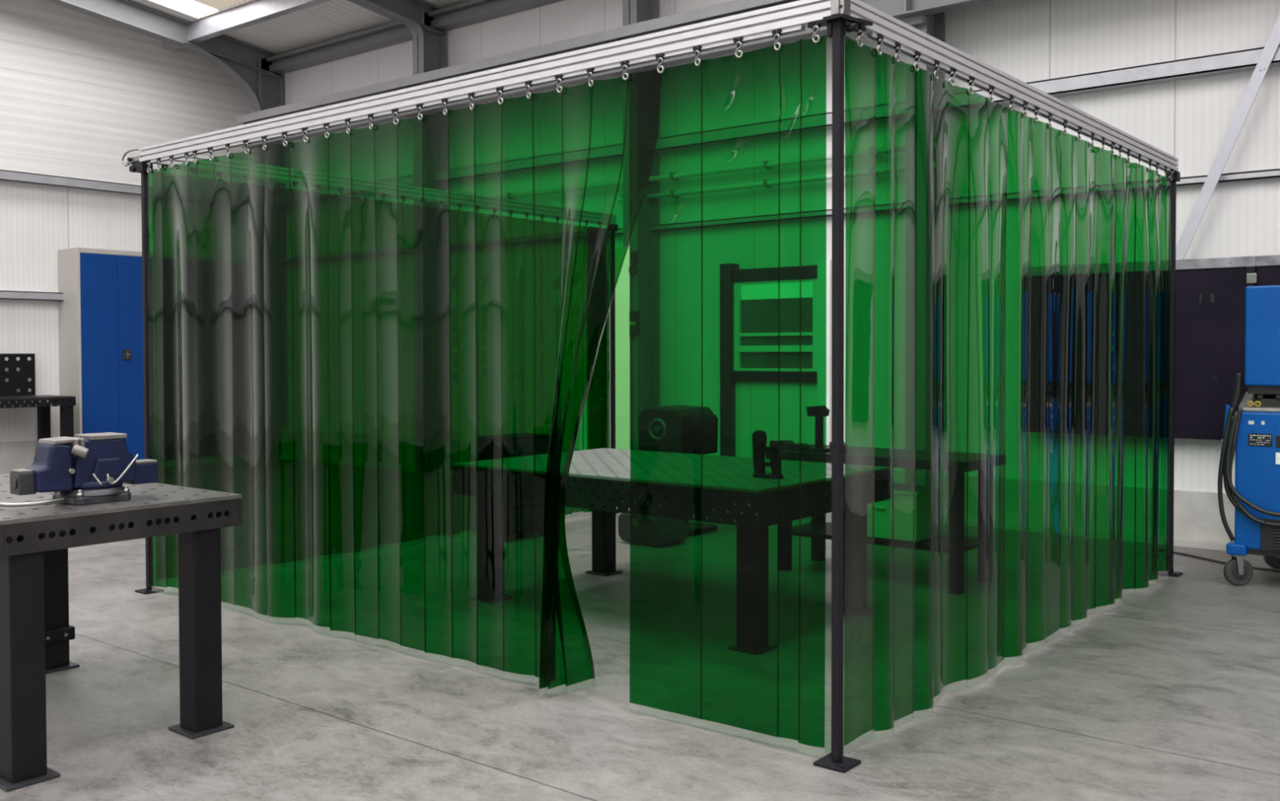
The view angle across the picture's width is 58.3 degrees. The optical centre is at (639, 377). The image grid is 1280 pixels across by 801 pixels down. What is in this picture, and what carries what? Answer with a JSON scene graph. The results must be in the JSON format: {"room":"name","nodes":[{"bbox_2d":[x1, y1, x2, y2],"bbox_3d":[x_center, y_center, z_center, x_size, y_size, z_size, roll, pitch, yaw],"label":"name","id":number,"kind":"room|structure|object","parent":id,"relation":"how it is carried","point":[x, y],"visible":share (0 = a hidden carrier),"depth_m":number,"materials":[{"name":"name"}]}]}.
{"room":"metal workshop","nodes":[
{"label":"metal workshop","id":0,"kind":"room"},
{"bbox_2d":[0,0,253,442],"bbox_3d":[-11.279,-2.574,8.988,0.120,7.700,18.860,1,2,39],"label":"wall","id":1,"kind":"structure","parent":0,"point":[79,91],"depth_m":14.13,"materials":[{"name":"metal"}]},
{"bbox_2d":[0,440,37,474],"bbox_3d":[-11.257,1.078,8.943,0.060,0.400,18.680,1,2,39],"label":"trim","id":2,"kind":"structure","parent":1,"relation":"attached to","point":[13,455],"depth_m":13.66,"materials":[{"name":"concrete"}]},
{"bbox_2d":[0,290,63,301],"bbox_3d":[-11.258,-0.860,8.840,0.140,0.100,18.590,1,2,39],"label":"trim","id":3,"kind":"structure","parent":1,"relation":"attached to","point":[4,295],"depth_m":13.72,"materials":[{"name":"metal"}]},
{"bbox_2d":[0,169,141,196],"bbox_3d":[-11.262,-2.260,8.809,0.140,0.120,18.590,1,2,39],"label":"trim","id":4,"kind":"structure","parent":1,"relation":"attached to","point":[11,176],"depth_m":14.04,"materials":[{"name":"metal"}]},
{"bbox_2d":[163,0,330,50],"bbox_3d":[2.117,-4.296,8.429,21.420,0.209,0.120,1,2,39],"label":"trim","id":5,"kind":"structure","parent":1,"relation":"attached to","point":[260,11],"depth_m":13.96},
{"bbox_2d":[128,0,466,53],"bbox_3d":[-2.892,-5.230,2.179,21.420,2.287,18.860,1,2,39],"label":"ceiling","id":6,"kind":"structure","parent":0,"point":[331,19],"depth_m":14.40,"materials":[{"name":"metal"}]},
{"bbox_2d":[155,0,244,16],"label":"window","id":7,"kind":"structure","parent":6,"relation":"attached to","point":[196,7],"depth_m":14.11,"materials":[{"name":"glass"}]},
{"bbox_2d":[0,501,1279,800],"bbox_3d":[-2.851,1.454,2.359,21.820,0.100,18.940,1,2,39],"label":"floor","id":8,"kind":"structure","parent":0,"point":[1169,690],"depth_m":4.51,"materials":[{"name":"concrete"}]},
{"bbox_2d":[0,353,75,444],"bbox_3d":[-7.698,0.461,12.682,0.692,1.451,2.590,1,2,39],"label":"workbench","id":9,"kind":"object","parent":8,"relation":"on","point":[17,380],"visible":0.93,"depth_m":13.52,"materials":[{"name":"metal"}]},
{"bbox_2d":[57,247,144,459],"bbox_3d":[-6.608,-0.212,14.299,0.544,2.720,0.970,1,2,39],"label":"cabinet","id":10,"kind":"object","parent":8,"relation":"on","point":[101,364],"visible":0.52,"depth_m":14.02,"materials":[{"name":"metal"}]},
{"bbox_2d":[0,473,242,791],"bbox_3d":[-2.428,0.886,4.617,1.557,0.931,0.890,1,2,39],"label":"workbench","id":11,"kind":"object","parent":8,"relation":"on","point":[36,632],"depth_m":4.17,"materials":[{"name":"metal"}]},
{"bbox_2d":[9,431,157,505],"bbox_3d":[-2.062,0.336,4.277,0.238,0.247,0.520,1,2,39],"label":"bench vise","id":12,"kind":"object","parent":11,"relation":"on","point":[84,468],"visible":0.99,"depth_m":4.21,"materials":[{"name":"metal"}]},
{"bbox_2d":[134,161,164,594],"bbox_3d":[-2.988,0.002,6.965,0.124,2.600,0.124,1,2,39],"label":"support post","id":13,"kind":"object","parent":8,"relation":"on","point":[141,166],"visible":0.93,"depth_m":6.94,"materials":[{"name":"metal"}]},
{"bbox_2d":[151,155,208,165],"bbox_3d":[-1.603,-1.377,8.663,0.046,0.099,4.386,1,2,39],"label":"rail","id":14,"kind":"object","parent":13,"relation":"attached to","point":[180,161],"visible":0.02,"depth_m":7.11,"materials":[{"name":"metal"}]},
{"label":"curtain hook","id":15,"kind":"object","parent":14,"relation":"hanging from","visible":0},
{"bbox_2d":[564,306,610,515],"bbox_3d":[-1.589,-0.021,8.656,0.154,2.549,4.290,1,2,39],"label":"curtain","id":16,"kind":"object","parent":15,"relation":"hanging from","point":[594,430],"visible":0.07,"depth_m":10.13,"materials":[{"name":"plastic"}]},
{"bbox_2d":[610,288,618,513],"bbox_3d":[-0.244,-0.081,10.378,0.124,2.600,0.124,1,2,39],"label":"support post","id":17,"kind":"object","parent":8,"relation":"on","point":[613,301],"visible":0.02,"depth_m":10.37,"materials":[{"name":"metal"}]},
{"bbox_2d":[615,246,630,449],"bbox_3d":[-0.220,-0.057,11.565,0.310,2.500,0.020,1,2,39],"label":"sheet","id":18,"kind":"object","parent":8,"relation":"on","point":[622,288],"visible":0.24,"depth_m":11.51,"materials":[{"name":"plastic"}]},
{"bbox_2d":[617,512,630,542],"bbox_3d":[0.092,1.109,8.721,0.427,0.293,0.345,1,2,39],"label":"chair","id":19,"kind":"object","parent":8,"relation":"on","point":[624,519],"visible":0.09,"depth_m":8.69,"materials":[{"name":"black plastic"}]},
{"bbox_2d":[565,448,844,613],"bbox_3d":[0.159,0.902,6.612,2.130,0.800,1.360,1,2,39],"label":"table","id":20,"kind":"object","parent":8,"relation":"on","point":[602,475],"visible":0.23,"depth_m":6.38,"materials":[{"name":"metal"}]},
{"bbox_2d":[826,444,844,539],"bbox_3d":[1.567,0.881,7.430,1.400,0.800,0.600,1,2,39],"label":"workbench","id":21,"kind":"object","parent":8,"relation":"on","point":[828,455],"visible":0.02,"depth_m":7.41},
{"bbox_2d":[826,407,829,452],"bbox_3d":[1.160,0.331,7.487,0.139,0.300,0.120,1,2,39],"label":"stand","id":22,"kind":"object","parent":21,"relation":"on","point":[827,409],"visible":0.12,"depth_m":7.45,"materials":[{"name":"black paint"}]},
{"bbox_2d":[826,521,831,539],"bbox_3d":[1.568,1.026,7.433,1.240,0.030,0.480,1,2,39],"label":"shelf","id":23,"kind":"object","parent":21,"relation":"attached to","point":[828,525],"depth_m":7.56,"materials":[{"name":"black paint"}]},
{"bbox_2d":[829,441,844,453],"bbox_3d":[1.277,0.447,7.396,0.090,0.070,0.080,1,2,39],"label":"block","id":24,"kind":"object","parent":21,"relation":"on","point":[830,442],"visible":0.22,"depth_m":7.38,"materials":[{"name":"metal"}]},
{"bbox_2d":[808,13,872,773],"bbox_3d":[0.706,0.055,4.068,0.190,2.604,0.237,1,2,39],"label":"support post","id":25,"kind":"object","parent":8,"relation":"on","point":[837,24],"visible":1,"depth_m":4.00,"materials":[{"name":"metal"}]},
{"bbox_2d":[121,0,850,172],"bbox_3d":[-1.245,-1.300,5.528,5.029,0.152,0.065,1,2,39],"label":"rail","id":26,"kind":"object","parent":25,"relation":"attached to","point":[793,17],"visible":0.99,"depth_m":4.88,"materials":[{"name":"metal"}]},
{"bbox_2d":[145,160,151,173],"bbox_3d":[-2.942,-1.262,6.878,0.040,0.076,0.014,1,1,28],"label":"curtain hook","id":27,"kind":"object","parent":26,"relation":"hanging from","point":[148,162],"visible":1,"depth_m":6.87,"materials":[{"name":"metal"}]},
{"bbox_2d":[155,158,160,171],"bbox_3d":[-2.850,-1.261,6.804,0.014,0.076,0.040,-1,2,-45],"label":"curtain hook","id":28,"kind":"object","parent":26,"relation":"hanging from","point":[157,160],"visible":1,"depth_m":6.80,"materials":[{"name":"metal"}]},
{"bbox_2d":[169,155,173,168],"bbox_3d":[-2.738,-1.259,6.714,0.014,0.076,0.040,-1,2,-38],"label":"curtain hook","id":29,"kind":"object","parent":26,"relation":"hanging from","point":[171,156],"visible":1,"depth_m":6.70,"materials":[{"name":"metal"}]},
{"bbox_2d":[184,151,188,165],"bbox_3d":[-2.610,-1.257,6.611,0.014,0.076,0.040,-1,2,-39],"label":"curtain hook","id":30,"kind":"object","parent":26,"relation":"hanging from","point":[186,153],"visible":1,"depth_m":6.60,"materials":[{"name":"metal"}]},
{"bbox_2d":[192,150,197,164],"bbox_3d":[-2.539,-1.256,6.554,0.014,0.076,0.040,-1,2,-44],"label":"curtain hook","id":31,"kind":"object","parent":26,"relation":"hanging from","point":[194,152],"visible":1,"depth_m":6.55,"materials":[{"name":"metal"}]},
{"bbox_2d":[207,146,213,160],"bbox_3d":[-2.409,-1.254,6.450,0.040,0.076,0.014,0,1,27],"label":"curtain hook","id":32,"kind":"object","parent":26,"relation":"hanging from","point":[211,151],"visible":1,"depth_m":6.45,"materials":[{"name":"metal"}]},
{"bbox_2d":[225,143,229,157],"bbox_3d":[-2.278,-1.252,6.345,0.014,0.076,0.040,-1,2,-35],"label":"curtain hook","id":33,"kind":"object","parent":26,"relation":"hanging from","point":[227,144],"visible":1,"depth_m":6.33,"materials":[{"name":"metal"}]},
{"bbox_2d":[242,139,249,154],"bbox_3d":[-2.133,-1.250,6.228,0.040,0.076,0.014,0,1,23],"label":"curtain hook","id":34,"kind":"object","parent":26,"relation":"hanging from","point":[246,144],"visible":1,"depth_m":6.22,"materials":[{"name":"metal"}]},
{"bbox_2d":[261,135,266,151],"bbox_3d":[-2.001,-1.248,6.121,0.040,0.076,0.014,1,2,42],"label":"curtain hook","id":35,"kind":"object","parent":26,"relation":"hanging from","point":[264,138],"visible":1,"depth_m":6.12,"materials":[{"name":"metal"}]},
{"bbox_2d":[147,67,662,693],"bbox_3d":[-1.452,0.046,5.689,3.894,2.550,0.288,1,2,36],"label":"curtain","id":36,"kind":"object","parent":35,"relation":"hanging from","point":[384,340],"visible":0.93,"depth_m":5.46,"materials":[{"name":"plastic"}]},
{"bbox_2d":[281,131,288,146],"bbox_3d":[-1.856,-1.246,6.005,0.040,0.076,0.014,1,2,36],"label":"curtain hook","id":37,"kind":"object","parent":26,"relation":"hanging from","point":[284,135],"visible":1,"depth_m":6.00,"materials":[{"name":"metal"}]},
{"bbox_2d":[301,127,308,142],"bbox_3d":[-1.716,-1.244,5.893,0.040,0.076,0.014,0,1,23],"label":"curtain hook","id":38,"kind":"object","parent":26,"relation":"hanging from","point":[304,131],"visible":1,"depth_m":5.89,"materials":[{"name":"metal"}]},
{"bbox_2d":[323,123,329,138],"bbox_3d":[-1.575,-1.241,5.779,0.040,0.076,0.014,1,2,34],"label":"curtain hook","id":39,"kind":"object","parent":26,"relation":"hanging from","point":[326,126],"visible":1,"depth_m":5.78,"materials":[{"name":"metal"}]},
{"bbox_2d":[344,118,350,134],"bbox_3d":[-1.442,-1.239,5.673,0.014,0.076,0.040,-1,2,-42],"label":"curtain hook","id":40,"kind":"object","parent":26,"relation":"hanging from","point":[347,122],"visible":1,"depth_m":5.67,"materials":[{"name":"metal"}]},
{"bbox_2d":[367,113,373,129],"bbox_3d":[-1.304,-1.237,5.561,0.014,0.076,0.040,-1,2,-38],"label":"curtain hook","id":41,"kind":"object","parent":26,"relation":"hanging from","point":[370,116],"visible":1,"depth_m":5.55,"materials":[{"name":"metal"}]},
{"bbox_2d":[391,108,399,124],"bbox_3d":[-1.158,-1.235,5.444,0.040,0.076,0.014,1,1,28],"label":"curtain hook","id":42,"kind":"object","parent":26,"relation":"hanging from","point":[395,113],"visible":1,"depth_m":5.44,"materials":[{"name":"metal"}]},
{"bbox_2d":[416,103,422,120],"bbox_3d":[-1.022,-1.233,5.334,0.040,0.076,0.014,1,2,41],"label":"curtain hook","id":43,"kind":"object","parent":26,"relation":"hanging from","point":[419,107],"visible":1,"depth_m":5.33,"materials":[{"name":"metal"}]},
{"bbox_2d":[441,97,448,115],"bbox_3d":[-0.888,-1.231,5.227,0.014,0.076,0.040,-1,2,-37],"label":"curtain hook","id":44,"kind":"object","parent":26,"relation":"hanging from","point":[444,101],"visible":1,"depth_m":5.22,"materials":[{"name":"metal"}]},
{"bbox_2d":[467,92,475,110],"bbox_3d":[-0.751,-1.229,5.117,0.014,0.076,0.040,-1,2,-36],"label":"curtain hook","id":45,"kind":"object","parent":26,"relation":"hanging from","point":[471,98],"visible":1,"depth_m":5.11,"materials":[{"name":"metal"}]},
{"bbox_2d":[496,86,503,104],"bbox_3d":[-0.609,-1.226,5.002,0.040,0.076,0.014,1,2,41],"label":"curtain hook","id":46,"kind":"object","parent":26,"relation":"hanging from","point":[500,91],"visible":1,"depth_m":5.00,"materials":[{"name":"metal"}]},
{"bbox_2d":[524,80,532,99],"bbox_3d":[-0.476,-1.224,4.896,0.014,0.076,0.040,-1,2,-35],"label":"curtain hook","id":47,"kind":"object","parent":26,"relation":"hanging from","point":[528,86],"visible":1,"depth_m":4.89,"materials":[{"name":"metal"}]},
{"bbox_2d":[554,74,563,93],"bbox_3d":[-0.336,-1.222,4.783,0.040,0.076,0.014,1,2,38],"label":"curtain hook","id":48,"kind":"object","parent":26,"relation":"hanging from","point":[558,78],"visible":1,"depth_m":4.78,"materials":[{"name":"metal"}]},
{"bbox_2d":[586,67,594,87],"bbox_3d":[-0.201,-1.220,4.675,0.014,0.076,0.040,-1,2,-36],"label":"curtain hook","id":49,"kind":"object","parent":26,"relation":"hanging from","point":[591,73],"visible":1,"depth_m":4.67,"materials":[{"name":"metal"}]},
{"bbox_2d":[620,60,629,80],"bbox_3d":[-0.059,-1.218,4.561,0.040,0.076,0.014,1,2,43],"label":"curtain hook","id":50,"kind":"object","parent":26,"relation":"hanging from","point":[624,65],"visible":1,"depth_m":4.55,"materials":[{"name":"metal"}]},
{"bbox_2d":[654,53,664,73],"bbox_3d":[0.079,-1.216,4.450,0.040,0.076,0.014,1,2,38],"label":"curtain hook","id":51,"kind":"object","parent":26,"relation":"hanging from","point":[660,58],"visible":1,"depth_m":4.45,"materials":[{"name":"metal"}]},
{"bbox_2d":[692,44,702,66],"bbox_3d":[0.217,-1.214,4.340,0.014,0.076,0.040,-1,2,-37],"label":"curtain hook","id":52,"kind":"object","parent":26,"relation":"hanging from","point":[697,50],"visible":1,"depth_m":4.33,"materials":[{"name":"metal"}]},
{"bbox_2d":[733,36,743,58],"bbox_3d":[0.362,-1.211,4.222,0.040,0.076,0.014,1,2,34],"label":"curtain hook","id":53,"kind":"object","parent":26,"relation":"hanging from","point":[738,42],"visible":1,"depth_m":4.22,"materials":[{"name":"metal"}]},
{"bbox_2d":[771,28,782,50],"bbox_3d":[0.491,-1.209,4.118,0.014,0.076,0.040,-1,2,-39],"label":"curtain hook","id":54,"kind":"object","parent":26,"relation":"hanging from","point":[777,34],"visible":1,"depth_m":4.11,"materials":[{"name":"metal"}]},
{"bbox_2d":[629,35,826,747],"bbox_3d":[0.308,0.070,4.315,0.884,2.546,0.034,1,2,39],"label":"curtain","id":55,"kind":"object","parent":54,"relation":"hanging from","point":[727,153],"visible":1,"depth_m":4.29,"materials":[{"name":"plastic"}]},
{"bbox_2d":[809,20,821,43],"bbox_3d":[0.615,-1.208,4.019,0.014,0.076,0.040,-1,2,-45],"label":"curtain hook","id":56,"kind":"object","parent":26,"relation":"hanging from","point":[815,28],"visible":1,"depth_m":4.01,"materials":[{"name":"silver metal"}]},
{"bbox_2d":[850,0,1177,173],"bbox_3d":[2.076,-1.320,5.706,0.046,0.099,4.386,1,2,39],"label":"rail","id":57,"kind":"object","parent":25,"relation":"attached to","point":[893,30],"visible":0.88,"depth_m":5.03,"materials":[{"name":"metal"}]},
{"bbox_2d":[855,27,864,47],"bbox_3d":[0.778,-1.209,4.070,0.040,0.076,0.014,-1,2,-40],"label":"curtain hook","id":58,"kind":"object","parent":57,"relation":"hanging from","point":[860,32],"visible":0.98,"depth_m":4.07,"materials":[{"name":"metal"}]},
{"bbox_2d":[875,33,883,56],"bbox_3d":[0.873,-1.212,4.187,0.014,0.076,0.040,1,2,36],"label":"curtain hook","id":59,"kind":"object","parent":57,"relation":"hanging from","point":[880,37],"visible":1,"depth_m":4.18,"materials":[{"name":"metal"}]},
{"bbox_2d":[893,41,901,63],"bbox_3d":[0.963,-1.215,4.299,0.014,0.076,0.040,1,2,34],"label":"curtain hook","id":60,"kind":"object","parent":57,"relation":"hanging from","point":[897,44],"visible":1,"depth_m":4.29,"materials":[{"name":"metal"}]},
{"bbox_2d":[913,50,920,71],"bbox_3d":[1.067,-1.218,4.428,0.014,0.076,0.040,1,2,43],"label":"curtain hook","id":61,"kind":"object","parent":57,"relation":"hanging from","point":[917,55],"visible":1,"depth_m":4.42,"materials":[{"name":"metal"}]},
{"bbox_2d":[933,60,939,79],"bbox_3d":[1.177,-1.221,4.565,0.014,0.076,0.040,1,2,37],"label":"curtain hook","id":62,"kind":"object","parent":57,"relation":"hanging from","point":[936,64],"visible":1,"depth_m":4.56,"materials":[{"name":"metal"}]},
{"bbox_2d":[947,67,956,87],"bbox_3d":[1.272,-1.224,4.684,0.040,0.076,0.014,-1,2,-36],"label":"curtain hook","id":63,"kind":"object","parent":57,"relation":"hanging from","point":[952,73],"visible":1,"depth_m":4.68,"materials":[{"name":"metal"}]},
{"bbox_2d":[966,75,974,95],"bbox_3d":[1.390,-1.227,4.831,0.040,0.076,0.014,-1,2,-36],"label":"curtain hook","id":64,"kind":"object","parent":57,"relation":"hanging from","point":[971,80],"visible":1,"depth_m":4.83,"materials":[{"name":"metal"}]},
{"bbox_2d":[987,85,994,103],"bbox_3d":[1.527,-1.232,5.000,0.040,0.076,0.014,-1,2,-41],"label":"curtain hook","id":65,"kind":"object","parent":57,"relation":"hanging from","point":[991,89],"visible":1,"depth_m":5.00,"materials":[{"name":"metal"}]},
{"bbox_2d":[1008,94,1013,112],"bbox_3d":[1.677,-1.236,5.187,0.014,0.076,0.040,1,2,33],"label":"curtain hook","id":66,"kind":"object","parent":57,"relation":"hanging from","point":[1011,96],"visible":1,"depth_m":5.18,"materials":[{"name":"metal"}]},
{"bbox_2d":[1022,101,1027,118],"bbox_3d":[1.781,-1.239,5.316,0.014,0.076,0.040,1,2,41],"label":"curtain hook","id":67,"kind":"object","parent":57,"relation":"hanging from","point":[1025,104],"visible":1,"depth_m":5.31,"materials":[{"name":"metal"}]},
{"bbox_2d":[1032,106,1039,123],"bbox_3d":[1.871,-1.242,5.428,0.040,0.076,0.014,-1,2,-45],"label":"curtain hook","id":68,"kind":"object","parent":57,"relation":"hanging from","point":[1037,108],"visible":1,"depth_m":5.42,"materials":[{"name":"metal"}]},
{"bbox_2d":[1048,112,1052,128],"bbox_3d":[1.990,-1.245,5.575,0.014,0.076,0.040,1,2,36],"label":"curtain hook","id":69,"kind":"object","parent":57,"relation":"hanging from","point":[1050,118],"visible":1,"depth_m":5.57,"materials":[{"name":"metal"}]},
{"bbox_2d":[1062,120,1067,135],"bbox_3d":[2.125,-1.249,5.744,0.014,0.076,0.040,1,2,40],"label":"curtain hook","id":70,"kind":"object","parent":57,"relation":"hanging from","point":[1064,132],"visible":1,"depth_m":5.74,"materials":[{"name":"metal"}]},
{"bbox_2d":[1076,126,1081,142],"bbox_3d":[2.259,-1.254,5.911,0.040,0.076,0.014,-1,2,-44],"label":"curtain hook","id":71,"kind":"object","parent":57,"relation":"hanging from","point":[1079,130],"visible":1,"depth_m":5.91,"materials":[{"name":"metal"}]},
{"bbox_2d":[1091,132,1094,147],"bbox_3d":[2.395,-1.258,6.080,0.014,0.076,0.040,1,1,29],"label":"curtain hook","id":72,"kind":"object","parent":57,"relation":"hanging from","point":[1092,133],"visible":1,"depth_m":6.07,"materials":[{"name":"metal"}]},
{"bbox_2d":[1101,137,1105,151],"bbox_3d":[2.508,-1.261,6.221,0.014,0.076,0.040,1,2,32],"label":"curtain hook","id":73,"kind":"object","parent":57,"relation":"hanging from","point":[1103,138],"visible":1,"depth_m":6.21,"materials":[{"name":"metal"}]},
{"bbox_2d":[1110,142,1115,155],"bbox_3d":[2.610,-1.264,6.348,0.040,0.076,0.014,-1,2,-42],"label":"curtain hook","id":74,"kind":"object","parent":57,"relation":"hanging from","point":[1113,144],"visible":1,"depth_m":6.34,"materials":[{"name":"metal"}]},
{"bbox_2d":[1118,145,1122,159],"bbox_3d":[2.700,-1.267,6.459,0.014,0.076,0.040,1,2,36],"label":"curtain hook","id":75,"kind":"object","parent":57,"relation":"hanging from","point":[1120,148],"visible":1,"depth_m":6.45,"materials":[{"name":"metal"}]},
{"bbox_2d":[1126,149,1130,163],"bbox_3d":[2.800,-1.270,6.583,0.014,0.076,0.040,1,2,38],"label":"curtain hook","id":76,"kind":"object","parent":57,"relation":"hanging from","point":[1128,153],"visible":1,"depth_m":6.58,"materials":[{"name":"metal"}]},
{"bbox_2d":[1137,154,1141,167],"bbox_3d":[2.937,-1.274,6.754,0.014,0.076,0.040,0,1,26],"label":"curtain hook","id":77,"kind":"object","parent":57,"relation":"hanging from","point":[1140,155],"visible":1,"depth_m":6.75,"materials":[{"name":"metal"}]},
{"bbox_2d":[1148,159,1151,172],"bbox_3d":[3.077,-1.278,6.928,0.014,0.076,0.040,1,1,31],"label":"curtain hook","id":78,"kind":"object","parent":57,"relation":"hanging from","point":[1150,160],"visible":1,"depth_m":6.92,"materials":[{"name":"metal"}]},
{"bbox_2d":[1155,162,1159,175],"bbox_3d":[3.171,-1.281,7.045,0.040,0.076,0.014,-1,2,-44],"label":"curtain hook","id":79,"kind":"object","parent":57,"relation":"hanging from","point":[1157,166],"visible":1,"depth_m":7.04,"materials":[{"name":"metal"}]},
{"bbox_2d":[844,35,1170,745],"bbox_3d":[2.050,0.036,5.712,0.117,2.548,4.260,1,2,39],"label":"curtain","id":80,"kind":"object","parent":79,"relation":"hanging from","point":[1008,273],"visible":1,"depth_m":4.96,"materials":[{"name":"plastic"}]},
{"bbox_2d":[1168,168,1173,181],"bbox_3d":[3.371,-1.287,7.294,0.040,0.076,0.014,-1,2,-38],"label":"curtain hook","id":81,"kind":"object","parent":57,"relation":"hanging from","point":[1171,172],"visible":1,"depth_m":7.29,"materials":[{"name":"metal"}]},
{"bbox_2d":[1158,170,1182,577],"bbox_3d":[3.434,-0.024,7.421,0.124,2.600,0.124,1,2,39],"label":"support post","id":82,"kind":"object","parent":8,"relation":"on","point":[1176,175],"visible":0.69,"depth_m":7.41,"materials":[{"name":"metal"}]},
{"bbox_2d":[1173,551,1279,572],"bbox_3d":[3.941,1.256,7.934,0.074,0.016,0.987,-1,1,-27],"label":"power cable","id":83,"kind":"object","parent":8,"relation":"on","point":[1174,552],"visible":0.6,"depth_m":7.88,"materials":[{"name":"rubber"}]},
{"bbox_2d":[1217,284,1279,585],"bbox_3d":[4.138,0.356,7.226,0.726,1.845,0.976,1,2,39],"label":"machine","id":84,"kind":"object","parent":8,"relation":"on","point":[1251,432],"visible":1,"depth_m":7.01,"materials":[{"name":"blue paint"}]},
{"bbox_2d":[1261,518,1279,551],"bbox_3d":[3.900,0.955,6.885,0.320,0.195,0.031,1,2,39],"label":"vent grille","id":85,"kind":"object","parent":84,"relation":"attached to","point":[1270,531],"depth_m":6.95,"materials":[{"name":"black plastic"}]},
{"bbox_2d":[283,0,1279,493],"bbox_3d":[2.988,-1.524,9.566,21.420,5.508,0.120,1,2,39],"label":"wall","id":86,"kind":"structure","parent":0,"point":[1189,120],"depth_m":8.82,"materials":[{"name":"metal"}]},
{"bbox_2d":[44,0,283,110],"bbox_3d":[-10.813,-4.883,8.455,0.180,3.034,18.700,1,2,39],"label":"roof beam","id":87,"kind":"structure","parent":86,"relation":"attached to","point":[237,59],"depth_m":14.63,"materials":[{"name":"metal"}]},
{"bbox_2d":[253,56,283,145],"bbox_3d":[-5.065,-1.605,15.668,0.280,5.436,0.420,1,2,39],"label":"trim","id":88,"kind":"structure","parent":86,"relation":"attached to","point":[269,87],"depth_m":15.62,"materials":[{"name":"grey paint"}]},
{"bbox_2d":[346,0,445,39],"bbox_3d":[-8.238,-5.063,6.379,0.190,2.594,18.700,1,2,39],"label":"trim","id":89,"kind":"structure","parent":86,"relation":"attached to","point":[405,12],"depth_m":13.25,"materials":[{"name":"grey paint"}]},
{"bbox_2d":[266,0,563,74],"bbox_3d":[2.863,-4.155,9.360,21.420,0.238,0.220,1,2,39],"label":"trim","id":90,"kind":"structure","parent":86,"relation":"attached to","point":[468,12],"depth_m":14.09,"materials":[{"name":"grey paint"}]},
{"bbox_2d":[412,9,446,115],"bbox_3d":[-2.489,-1.565,13.598,0.290,5.436,0.420,1,2,39],"label":"trim","id":91,"kind":"structure","parent":86,"relation":"attached to","point":[429,53],"depth_m":13.53,"materials":[{"name":"grey paint"}]},
{"bbox_2d":[622,0,658,246],"bbox_3d":[0.001,-1.526,11.596,0.280,5.436,0.420,1,2,39],"label":"column","id":92,"kind":"structure","parent":86,"relation":"attached to","point":[634,11],"depth_m":11.53,"materials":[{"name":"metal"}]},
{"bbox_2d":[826,259,831,444],"bbox_3d":[1.281,0.057,10.801,1.190,2.300,0.145,1,2,39],"label":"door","id":93,"kind":"structure","parent":86,"relation":"in","point":[828,262],"depth_m":10.40,"materials":[{"name":"metal"}]},
{"bbox_2d":[826,152,844,160],"bbox_3d":[0.426,-2.011,11.422,5.350,0.070,0.100,1,2,39],"label":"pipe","id":94,"kind":"object","parent":86,"relation":"attached to","point":[828,157],"visible":0.02,"depth_m":10.36,"materials":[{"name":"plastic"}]},
{"bbox_2d":[826,172,844,179],"bbox_3d":[1.141,-1.850,10.874,3.545,0.120,0.136,1,2,39],"label":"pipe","id":95,"kind":"object","parent":86,"relation":"attached to","point":[828,176],"visible":0.02,"depth_m":10.36,"materials":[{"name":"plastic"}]},
{"bbox_2d":[906,12,944,79],"bbox_3d":[2.393,-1.489,9.673,0.280,5.436,0.420,1,2,39],"label":"trim","id":96,"kind":"structure","parent":86,"relation":"attached to","point":[935,26],"depth_m":9.73,"materials":[{"name":"grey paint"}]},
{"bbox_2d":[830,511,1228,550],"bbox_3d":[2.888,1.207,9.494,21.420,0.050,0.100,1,2,39],"label":"trim","id":97,"kind":"structure","parent":86,"relation":"attached to","point":[1178,541],"depth_m":8.46,"materials":[{"name":"concrete"}]},
{"bbox_2d":[826,44,1279,129],"bbox_3d":[2.905,-2.308,9.447,21.420,0.120,0.140,1,2,39],"label":"trim","id":98,"kind":"structure","parent":86,"relation":"attached to","point":[1245,60],"depth_m":8.64,"materials":[{"name":"metal"}]},
{"bbox_2d":[826,168,1279,217],"bbox_3d":[2.925,-1.479,9.489,21.420,0.060,0.080,1,2,39],"label":"trim","id":99,"kind":"structure","parent":86,"relation":"attached to","point":[1270,174],"depth_m":8.33,"materials":[{"name":"metal"}]},
{"bbox_2d":[1173,489,1235,542],"bbox_3d":[2.938,1.030,9.553,21.420,0.400,0.060,1,2,39],"label":"trim","id":100,"kind":"structure","parent":86,"relation":"attached to","point":[1197,515],"depth_m":8.53,"materials":[{"name":"concrete"}]},
{"bbox_2d":[1174,255,1256,439],"bbox_3d":[3.781,-0.217,8.779,1.674,1.325,0.162,1,2,39],"label":"board","id":101,"kind":"object","parent":86,"relation":"attached to","point":[1211,292],"visible":0.32,"depth_m":8.40,"materials":[{"name":"black paint"}]},
{"bbox_2d":[1175,13,1279,259],"bbox_3d":[4.436,-2.300,8.098,1.256,2.874,0.023,1,2,39],"label":"trim","id":102,"kind":"structure","parent":86,"relation":"attached to","point":[1270,48],"depth_m":8.26,"materials":[{"name":"metal"}]},
{"bbox_2d":[1244,254,1279,393],"bbox_3d":[5.438,-0.191,7.439,2.705,1.325,0.175,1,2,39],"label":"board","id":103,"kind":"object","parent":86,"relation":"attached to","point":[1266,272],"visible":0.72,"depth_m":8.16,"materials":[{"name":"black paint"}]},
{"bbox_3d":[5.471,-2.313,-4.552,0.120,7.700,18.740,1,2,39],"label":"wall","id":104,"kind":"structure","parent":0,"visible":0},
{"bbox_2d":[235,0,1002,149],"bbox_3d":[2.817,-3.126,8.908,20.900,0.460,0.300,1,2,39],"label":"curtain rail","id":105,"kind":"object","parent":104,"relation":"attached to","point":[911,12],"depth_m":11.45,"materials":[{"name":"grey metal"}]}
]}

